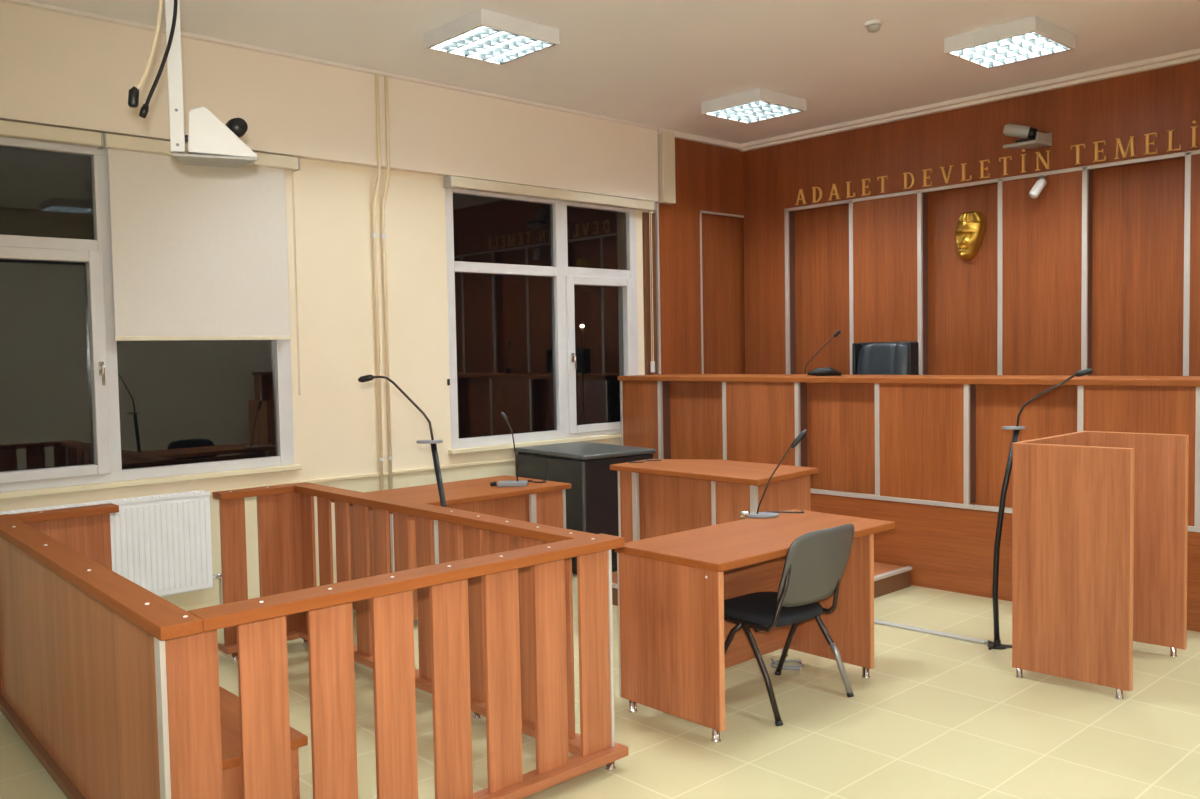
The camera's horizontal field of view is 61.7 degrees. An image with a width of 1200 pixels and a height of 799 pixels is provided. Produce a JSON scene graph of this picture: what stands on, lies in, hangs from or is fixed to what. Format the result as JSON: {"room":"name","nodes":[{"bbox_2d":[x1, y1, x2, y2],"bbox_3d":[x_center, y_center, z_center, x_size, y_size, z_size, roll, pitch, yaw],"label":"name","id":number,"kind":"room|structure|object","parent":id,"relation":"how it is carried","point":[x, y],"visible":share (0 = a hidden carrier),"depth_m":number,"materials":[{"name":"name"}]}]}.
{"room":"courtroom","nodes":[
{"label":"courtroom","id":0,"kind":"room"},
{"bbox_2d":[0,158,652,511],"bbox_3d":[-2.323,-0.453,6.739,10.600,3.660,0.250,-4,4,-43],"label":"wall","id":1,"kind":"structure","parent":0,"point":[335,414],"depth_m":7.14,"materials":[{"name":"beige paint"}]},
{"bbox_2d":[0,490,221,604],"bbox_3d":[-2.914,1.014,5.967,1.350,0.825,0.116,-4,4,-43],"label":"radiator","id":2,"kind":"object","parent":1,"relation":"attached to","point":[161,544],"visible":0.51,"depth_m":6.12,"materials":[{"name":"metal"}]},
{"bbox_2d":[0,490,209,514],"bbox_3d":[-2.946,0.617,5.916,1.270,0.025,0.095,-4,4,-43],"label":"grille","id":3,"kind":"object","parent":2,"relation":"attached to","point":[201,495],"depth_m":6.06,"materials":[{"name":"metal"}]},
{"bbox_2d":[0,137,301,499],"bbox_3d":[-2.832,-0.510,6.092,2.080,2.065,0.141,-4,4,-43],"label":"window","id":4,"kind":"structure","parent":1,"relation":"in","point":[82,408],"depth_m":5.94,"materials":[{"name":"white plastic"}]},
{"bbox_2d":[0,120,103,148],"bbox_3d":[-3.284,-1.493,5.552,0.987,0.084,0.087,-4,4,-43],"label":"roller blind","id":5,"kind":"object","parent":4,"relation":"attached to","point":[8,129],"visible":1,"depth_m":5.67,"materials":[{"name":"beige fabric"}]},
{"bbox_2d":[101,133,300,394],"bbox_3d":[-2.460,-0.794,6.341,1.222,1.585,0.087,-4,4,-43],"label":"roller blind","id":6,"kind":"object","parent":4,"relation":"attached to","point":[199,252],"visible":0.89,"depth_m":6.29,"materials":[{"name":"white fabric"}]},
{"bbox_2d":[180,579,336,610],"bbox_3d":[-2.895,1.372,6.080,8.300,0.100,0.020,-4,4,-43],"label":"baseboard","id":7,"kind":"structure","parent":1,"relation":"attached to","point":[256,595],"depth_m":6.43,"materials":[{"name":"white paint"}]},
{"bbox_2d":[0,1,658,201],"bbox_3d":[-2.737,-1.916,6.082,8.835,0.660,0.080,-4,4,-43],"label":"ceiling beam","id":8,"kind":"structure","parent":1,"relation":"attached to","point":[57,69],"depth_m":6.75,"materials":[{"name":"beige paint"}]},
{"bbox_2d":[161,461,515,606],"bbox_3d":[-2.740,0.967,6.217,8.750,0.690,0.012,-4,4,-43],"label":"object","id":9,"kind":"structure","parent":1,"relation":"attached to","point":[367,484],"depth_m":6.94,"materials":[{"name":"beige paint"}]},
{"bbox_2d":[210,458,514,494],"bbox_3d":[-2.741,0.612,6.194,8.750,0.022,0.028,-4,4,-43],"label":"trim","id":10,"kind":"structure","parent":1,"relation":"attached to","point":[509,459],"depth_m":7.24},
{"bbox_2d":[0,0,743,149],"bbox_3d":[-2.259,-2.248,6.468,10.090,0.050,0.090,-4,4,-43],"label":"trim","id":11,"kind":"structure","parent":1,"relation":"attached to","point":[680,135],"depth_m":6.93,"materials":[{"name":"paint"}]},
{"bbox_2d":[372,74,383,490],"bbox_3d":[-1.571,-0.547,7.182,0.100,3.540,0.037,1,3,32],"label":"pipe","id":12,"kind":"object","parent":1,"relation":"attached to","point":[374,234],"visible":0.94,"depth_m":7.17,"materials":[{"name":"beige metal"}]},
{"bbox_2d":[381,76,392,488],"bbox_3d":[-1.516,-0.551,7.232,0.100,3.540,0.037,1,3,32],"label":"pipe","id":13,"kind":"object","parent":1,"relation":"attached to","point":[383,235],"visible":0.93,"depth_m":7.22,"materials":[{"name":"beige metal"}]},
{"bbox_2d":[445,188,638,453],"bbox_3d":[-0.409,-0.662,8.342,2.100,2.065,0.141,-4,4,-43],"label":"window","id":14,"kind":"structure","parent":1,"relation":"in","point":[543,313],"depth_m":8.28,"materials":[{"name":"white plastic"}]},
{"bbox_2d":[444,176,655,371],"bbox_3d":[-0.326,-0.961,8.320,2.212,1.532,0.087,-4,4,-43],"label":"roller blind","id":15,"kind":"object","parent":14,"relation":"attached to","point":[455,182],"visible":1,"depth_m":8.24,"materials":[{"name":"white fabric"}]},
{"bbox_2d":[642,212,657,374],"bbox_3d":[0.458,-0.687,9.127,0.140,2.000,0.030,-4,4,-43],"label":"pipe","id":16,"kind":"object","parent":1,"relation":"attached to","point":[645,216],"depth_m":9.09,"materials":[{"name":"beige metal"}]},
{"bbox_2d":[658,130,675,203],"bbox_3d":[0.606,-2.110,9.138,0.158,0.645,0.070,-4,4,-43],"label":"trim","id":17,"kind":"structure","parent":1,"relation":"attached to","point":[666,190],"depth_m":9.10,"materials":[{"name":"beige paint"}]},
{"bbox_2d":[653,138,744,373],"bbox_3d":[1.025,-0.652,9.644,1.380,3.660,0.047,-4,4,-43],"label":"wall panel","id":18,"kind":"object","parent":1,"relation":"attached to","point":[700,236],"depth_m":9.55,"materials":[{"name":"brown wood"}]},
{"bbox_2d":[740,48,1199,151],"bbox_3d":[4.240,-2.380,6.882,0.200,0.060,8.310,-4,4,-43],"label":"trim","id":19,"kind":"structure","parent":1,"relation":"attached to","point":[1193,55],"depth_m":7.98,"materials":[{"name":"paint"}]},
{"bbox_2d":[0,573,1199,798],"bbox_3d":[0.622,1.533,3.700,10.600,0.120,8.800,-4,4,-43],"label":"floor","id":20,"kind":"structure","parent":0,"point":[935,716],"depth_m":4.33,"materials":[{"name":"beige tile"}]},
{"bbox_2d":[219,686,307,798],"bbox_3d":[-1.847,1.273,3.937,0.330,0.465,2.380,-4,4,-43],"label":"bench","id":21,"kind":"object","parent":20,"relation":"on","point":[229,702],"visible":0.21,"depth_m":3.15,"materials":[{"name":"brown wood"}]},
{"bbox_2d":[0,482,628,798],"bbox_3d":[-1.440,1.012,4.333,1.782,0.934,2.663,-4,4,-43],"label":"dock","id":22,"kind":"object","parent":20,"relation":"on","point":[111,684],"visible":1,"depth_m":3.61,"materials":[{"name":"brown wood"}]},
{"bbox_2d":[358,375,446,506],"bbox_3d":[-0.885,0.652,5.042,0.611,1.565,0.138,-1,3,-8],"label":"microphone stand","id":23,"kind":"object","parent":20,"relation":"on","point":[432,442],"visible":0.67,"depth_m":5.03,"materials":[{"name":"black plastic"}]},
{"bbox_2d":[331,475,570,618],"bbox_3d":[-0.958,0.978,6.674,1.420,0.760,0.730,-4,4,-43],"label":"side table","id":24,"kind":"object","parent":20,"relation":"on","point":[539,503],"visible":0.28,"depth_m":6.57,"materials":[{"name":"brown wood"}]},
{"bbox_2d":[490,412,527,486],"bbox_3d":[-0.622,0.334,6.789,0.253,0.504,0.120,-1,3,0],"label":"desk microphone","id":25,"kind":"object","parent":24,"relation":"on","point":[514,483],"visible":1,"depth_m":6.77,"materials":[{"name":"grey plastic"}]},
{"bbox_2d":[527,480,546,482],"bbox_3d":[-0.493,0.570,6.964,0.243,0.012,0.110,-1,3,-9],"label":"cable","id":26,"kind":"object","parent":24,"relation":"on","point":[543,481],"visible":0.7,"depth_m":6.94,"materials":[{"name":"black plastic"}]},
{"bbox_2d":[515,442,655,573],"bbox_3d":[-0.133,0.832,7.885,0.730,0.905,0.935,-3,3,-38],"label":"base cabinet","id":27,"kind":"object","parent":20,"relation":"on","point":[592,498],"visible":0.48,"depth_m":7.47,"materials":[{"name":"laminate"}]},
{"bbox_2d":[615,509,894,742],"bbox_3d":[0.790,1.028,4.886,1.375,0.768,0.630,-4,4,-43],"label":"desk","id":28,"kind":"object","parent":20,"relation":"on","point":[673,588],"visible":0.87,"depth_m":4.57,"materials":[{"name":"brown wood"}]},
{"bbox_2d":[739,430,806,517],"bbox_3d":[0.915,0.392,5.307,0.361,0.464,0.100,-1,3,-4],"label":"desk microphone","id":29,"kind":"object","parent":28,"relation":"on","point":[744,514],"visible":1,"depth_m":5.29,"materials":[{"name":"grey plastic"}]},
{"bbox_2d":[768,510,804,512],"bbox_3d":[0.971,0.610,5.426,0.274,0.008,0.074,-1,3,-8],"label":"cable","id":30,"kind":"object","parent":28,"relation":"on","point":[800,510],"visible":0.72,"depth_m":5.43,"materials":[{"name":"black plastic"}]},
{"bbox_2d":[612,562,911,605],"bbox_3d":[1.020,1.245,6.843,1.770,0.140,1.428,-4,4,-43],"label":"platform","id":31,"kind":"object","parent":20,"relation":"on","point":[888,578],"visible":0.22,"depth_m":6.78,"materials":[{"name":"brown wood"}]},
{"bbox_2d":[610,459,817,542],"bbox_3d":[0.728,0.811,6.451,0.700,0.765,1.264,-4,4,-43],"label":"desk","id":32,"kind":"object","parent":31,"relation":"on","point":[665,496],"visible":0.58,"depth_m":6.25,"materials":[{"name":"brown wood"}]},
{"bbox_2d":[629,460,660,462],"bbox_3d":[0.301,0.416,6.768,0.251,0.008,0.057,-3,3,-36],"label":"cable","id":33,"kind":"object","parent":32,"relation":"on","point":[645,460],"visible":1,"depth_m":6.74,"materials":[{"name":"black plastic"}]},
{"bbox_2d":[770,658,802,669],"bbox_3d":[0.971,1.384,5.253,0.178,0.012,0.148,0,3,19],"label":"cable","id":34,"kind":"object","parent":20,"relation":"on","point":[787,667],"visible":0.84,"depth_m":5.21,"materials":[{"name":"grey plastic"}]},
{"bbox_2d":[724,524,854,725],"bbox_3d":[0.846,0.999,4.748,0.599,0.849,0.557,-3,4,-41],"label":"chair","id":35,"kind":"object","parent":20,"relation":"on","point":[816,561],"visible":0.93,"depth_m":4.59,"materials":[{"name":"black plastic"}]},
{"bbox_2d":[618,374,1199,631],"bbox_3d":[3.274,0.583,6.231,8.110,1.440,0.655,2,4,45],"label":"bench","id":36,"kind":"object","parent":20,"relation":"on","point":[913,452],"visible":0.62,"depth_m":6.90,"materials":[{"name":"wood"}]},
{"bbox_2d":[804,330,841,375],"bbox_3d":[1.705,-0.356,7.689,0.287,0.350,0.068,-1,3,-3],"label":"desk microphone","id":37,"kind":"object","parent":36,"relation":"on","point":[827,371],"visible":1,"depth_m":7.68,"materials":[{"name":"black plastic"}]},
{"bbox_2d":[874,619,987,643],"bbox_3d":[1.798,1.339,5.906,0.969,0.014,0.050,2,4,44],"label":"cable cover","id":38,"kind":"object","parent":20,"relation":"on","point":[949,635],"visible":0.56,"depth_m":5.78,"materials":[{"name":"grey plastic"}]},
{"bbox_2d":[987,368,1092,649],"bbox_3d":[2.362,0.596,5.414,0.510,1.526,0.154,0,3,18],"label":"microphone stand","id":39,"kind":"object","parent":20,"relation":"on","point":[996,644],"visible":0.98,"depth_m":5.46,"materials":[{"name":"black metal"}]},
{"bbox_2d":[1012,431,1188,699],"bbox_3d":[2.562,0.784,5.095,0.920,1.172,0.548,-4,4,-43],"label":"stand","id":40,"kind":"object","parent":20,"relation":"on","point":[1100,519],"visible":1,"depth_m":4.86,"materials":[{"name":"brown wood"}]},
{"bbox_3d":[3.884,1.021,6.685,1.080,0.500,8.250,-4,4,-43],"label":"dais","id":41,"kind":"object","parent":20,"relation":"on","visible":0},
{"bbox_2d":[852,341,918,374],"bbox_3d":[2.191,0.131,8.160,0.586,1.194,0.636,-3,3,-37],"label":"office chair","id":42,"kind":"object","parent":41,"relation":"on","point":[868,358],"visible":0.27,"depth_m":8.20,"materials":[{"name":"black leather"}]},
{"bbox_2d":[29,0,1199,143],"bbox_3d":[0.554,-2.242,3.519,10.600,0.120,8.800,-4,4,-43],"label":"ceiling","id":43,"kind":"structure","parent":0,"point":[650,62],"depth_m":6.58,"materials":[{"name":"paint"}]},
{"bbox_2d":[128,0,162,107],"bbox_3d":[-1.684,-1.616,3.704,0.142,1.068,0.036,-2,3,-22],"label":"hanging cable","id":44,"kind":"object","parent":43,"relation":"hanging from","point":[133,95],"visible":1,"depth_m":3.72,"materials":[{"name":"beige plastic"}]},
{"bbox_2d":[139,0,177,117],"bbox_3d":[-1.644,-1.597,3.714,0.150,1.109,0.027,-2,3,-25],"label":"hanging cable","id":45,"kind":"object","parent":43,"relation":"hanging from","point":[144,109],"visible":1,"depth_m":3.73,"materials":[{"name":"black plastic"}]},
{"bbox_2d":[165,0,258,167],"bbox_3d":[-1.519,-1.545,3.902,0.315,1.235,0.185,-2,3,-22],"label":"bracket","id":46,"kind":"object","parent":43,"relation":"attached to","point":[211,142],"visible":1,"depth_m":3.83,"materials":[{"name":"white metal"}]},
{"bbox_2d":[424,9,559,64],"bbox_3d":[-0.675,-2.245,6.255,0.600,0.092,0.600,-4,4,-43],"label":"ceiling light","id":47,"kind":"object","parent":43,"relation":"attached to","point":[483,35],"visible":1,"depth_m":6.17,"materials":[{"name":"white metal"}]},
{"bbox_2d":[702,88,806,123],"bbox_3d":[1.247,-2.370,8.135,0.600,0.092,0.600,-4,4,-43],"label":"ceiling light","id":48,"kind":"object","parent":43,"relation":"attached to","point":[758,104],"visible":1,"depth_m":8.03,"materials":[{"name":"white metal"}]},
{"bbox_2d":[864,20,882,32],"bbox_3d":[1.693,-2.304,6.216,0.110,0.056,0.110,-4,4,-43],"label":"smoke detector","id":49,"kind":"object","parent":43,"relation":"attached to","point":[873,26],"visible":1,"depth_m":6.19,"materials":[{"name":"white plastic"}]},
{"bbox_2d":[944,15,1075,68],"bbox_3d":[2.675,-2.320,6.555,0.600,0.092,0.600,-4,4,-43],"label":"ceiling light","id":50,"kind":"object","parent":43,"relation":"attached to","point":[1032,37],"visible":1,"depth_m":6.47,"materials":[{"name":"white metal"}]},
{"bbox_3d":[4.421,-0.593,7.134,0.175,3.660,8.350,-4,4,-43],"label":"wall","id":51,"kind":"structure","parent":0,"visible":0},
{"bbox_2d":[795,189,806,204],"bbox_3d":[1.887,-1.903,9.435,0.018,0.142,0.121,-4,4,-43],"label":"letter","id":52,"kind":"object","parent":51,"relation":"attached to","point":[800,190],"visible":1,"depth_m":9.42,"materials":[{"name":"gold metal"}]},
{"bbox_2d":[812,187,822,202],"bbox_3d":[2.011,-1.899,9.302,0.018,0.142,0.105,-4,4,-43],"label":"letter","id":53,"kind":"object","parent":51,"relation":"attached to","point":[814,188],"visible":1,"depth_m":9.31,"materials":[{"name":"gold metal"}]},
{"bbox_2d":[828,184,840,200],"bbox_3d":[2.138,-1.895,9.165,0.018,0.142,0.121,-4,4,-43],"label":"letter","id":54,"kind":"object","parent":51,"relation":"attached to","point":[834,187],"visible":1,"depth_m":9.15,"materials":[{"name":"gold metal"}]},
{"bbox_2d":[846,181,854,197],"bbox_3d":[2.255,-1.891,9.039,0.018,0.142,0.085,-4,4,-43],"label":"letter","id":55,"kind":"object","parent":51,"relation":"attached to","point":[848,183],"visible":1,"depth_m":9.05,"materials":[{"name":"gold metal"}]},
{"bbox_2d":[861,178,870,195],"bbox_3d":[2.363,-1.887,8.923,0.018,0.142,0.085,-4,4,-43],"label":"letter","id":56,"kind":"object","parent":51,"relation":"attached to","point":[863,180],"visible":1,"depth_m":8.93,"materials":[{"name":"gold metal"}]},
{"bbox_2d":[877,176,887,192],"bbox_3d":[2.477,-1.883,8.800,0.018,0.142,0.098,-4,4,-43],"label":"letter","id":57,"kind":"object","parent":51,"relation":"attached to","point":[881,177],"visible":1,"depth_m":8.79,"materials":[{"name":"gold metal"}]},
{"bbox_2d":[903,172,914,189],"bbox_3d":[2.650,-1.878,8.615,0.018,0.142,0.105,-4,4,-43],"label":"letter","id":58,"kind":"object","parent":51,"relation":"attached to","point":[906,173],"visible":1,"depth_m":8.62,"materials":[{"name":"gold metal"}]},
{"bbox_2d":[922,169,932,186],"bbox_3d":[2.768,-1.874,8.488,0.018,0.142,0.085,-4,4,-43],"label":"letter","id":59,"kind":"object","parent":51,"relation":"attached to","point":[925,170],"visible":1,"depth_m":8.49,"materials":[{"name":"gold metal"}]},
{"bbox_2d":[940,165,953,183],"bbox_3d":[2.886,-1.870,8.361,0.018,0.142,0.114,-4,4,-43],"label":"letter","id":60,"kind":"object","parent":51,"relation":"attached to","point":[946,178],"visible":1,"depth_m":8.36,"materials":[{"name":"gold metal"}]},
{"bbox_2d":[961,163,971,180],"bbox_3d":[3.003,-1.866,8.236,0.018,0.142,0.085,-4,4,-43],"label":"letter","id":61,"kind":"object","parent":51,"relation":"attached to","point":[963,164],"visible":1,"depth_m":8.24,"materials":[{"name":"gold metal"}]},
{"bbox_2d":[955,211,985,259],"bbox_3d":[3.041,-1.362,8.323,0.138,0.404,0.254,-4,4,-43],"label":"mask","id":62,"kind":"object","parent":51,"relation":"attached to","point":[970,228],"visible":1,"depth_m":8.29,"materials":[{"name":"gold metal"}]},
{"bbox_2d":[743,60,1199,375],"bbox_3d":[4.319,-0.585,7.011,0.143,3.660,8.310,-4,4,-43],"label":"wall panel","id":63,"kind":"object","parent":51,"relation":"attached to","point":[1099,271],"depth_m":8.08,"materials":[{"name":"brown wood"}]},
{"bbox_2d":[979,159,990,178],"bbox_3d":[3.112,-1.862,8.118,0.018,0.142,0.085,-4,4,-43],"label":"letter","id":64,"kind":"object","parent":51,"relation":"attached to","point":[988,160],"visible":1,"depth_m":8.12,"materials":[{"name":"gold metal"}]},
{"bbox_2d":[999,156,1011,174],"bbox_3d":[3.227,-1.858,7.995,0.018,0.142,0.098,-4,4,-43],"label":"letter","id":65,"kind":"object","parent":51,"relation":"attached to","point":[1010,157],"visible":1,"depth_m":7.99,"materials":[{"name":"gold metal"}]},
{"bbox_2d":[1021,149,1026,172],"bbox_3d":[3.326,-1.874,7.887,0.018,0.180,0.038,-4,4,-43],"label":"letter","id":66,"kind":"object","parent":51,"relation":"attached to","point":[1023,150],"visible":1,"depth_m":7.88,"materials":[{"name":"gold metal"}]},
{"bbox_2d":[1003,123,1051,148],"bbox_3d":[3.292,-2.047,7.763,0.220,0.196,0.306,-4,4,-43],"label":"camera","id":67,"kind":"object","parent":51,"relation":"attached to","point":[1033,139],"visible":1,"depth_m":7.73,"materials":[{"name":"grey plastic"}]},
{"bbox_2d":[1003,131,1051,148],"bbox_3d":[3.300,-1.999,7.757,0.220,0.100,0.283,-4,4,-43],"label":"shelf","id":68,"kind":"object","parent":51,"relation":"attached to","point":[1032,139],"depth_m":7.72,"materials":[{"name":"grey plastic"}]},
{"bbox_2d":[1029,175,1046,198],"bbox_3d":[3.381,-1.639,7.735,0.164,0.186,0.089,-2,3,-28],"label":"camera","id":69,"kind":"object","parent":51,"relation":"attached to","point":[1041,182],"visible":1,"depth_m":7.70,"materials":[{"name":"grey plastic"}]},
{"bbox_2d":[1035,150,1050,170],"bbox_3d":[3.430,-1.851,7.776,0.018,0.142,0.115,-4,4,-43],"label":"letter","id":70,"kind":"object","parent":51,"relation":"attached to","point":[1039,155],"visible":1,"depth_m":7.77,"materials":[{"name":"gold metal"}]},
{"bbox_2d":[1071,144,1085,164],"bbox_3d":[3.609,-1.848,7.584,0.018,0.148,0.102,-4,4,-43],"label":"letter","id":71,"kind":"object","parent":51,"relation":"attached to","point":[1078,145],"visible":1,"depth_m":7.58,"materials":[{"name":"gold metal"}]},
{"bbox_2d":[1093,140,1106,161],"bbox_3d":[3.716,-1.845,7.468,0.018,0.148,0.089,-4,4,-43],"label":"letter","id":72,"kind":"object","parent":51,"relation":"attached to","point":[1104,141],"visible":1,"depth_m":7.47,"materials":[{"name":"gold metal"}]},
{"bbox_2d":[1114,136,1135,158],"bbox_3d":[3.837,-1.841,7.339,0.018,0.148,0.145,-4,4,-43],"label":"letter","id":73,"kind":"object","parent":51,"relation":"attached to","point":[1131,141],"visible":1,"depth_m":7.33,"materials":[{"name":"gold metal"}]},
{"bbox_2d":[1144,132,1157,154],"bbox_3d":[3.955,-1.837,7.211,0.018,0.148,0.089,-4,4,-43],"label":"letter","id":74,"kind":"object","parent":51,"relation":"attached to","point":[1156,133],"visible":1,"depth_m":7.21,"materials":[{"name":"gold metal"}]},
{"bbox_2d":[1167,129,1181,151],"bbox_3d":[4.059,-1.833,7.100,0.018,0.148,0.089,-4,4,-43],"label":"letter","id":75,"kind":"object","parent":51,"relation":"attached to","point":[1169,131],"visible":1,"depth_m":7.11,"materials":[{"name":"gold metal"}]},
{"bbox_2d":[1190,120,1197,147],"bbox_3d":[4.144,-1.850,7.007,0.018,0.188,0.040,-4,4,-43],"label":"letter","id":76,"kind":"object","parent":51,"relation":"attached to","point":[1194,121],"visible":1,"depth_m":7.00,"materials":[{"name":"gold metal"}]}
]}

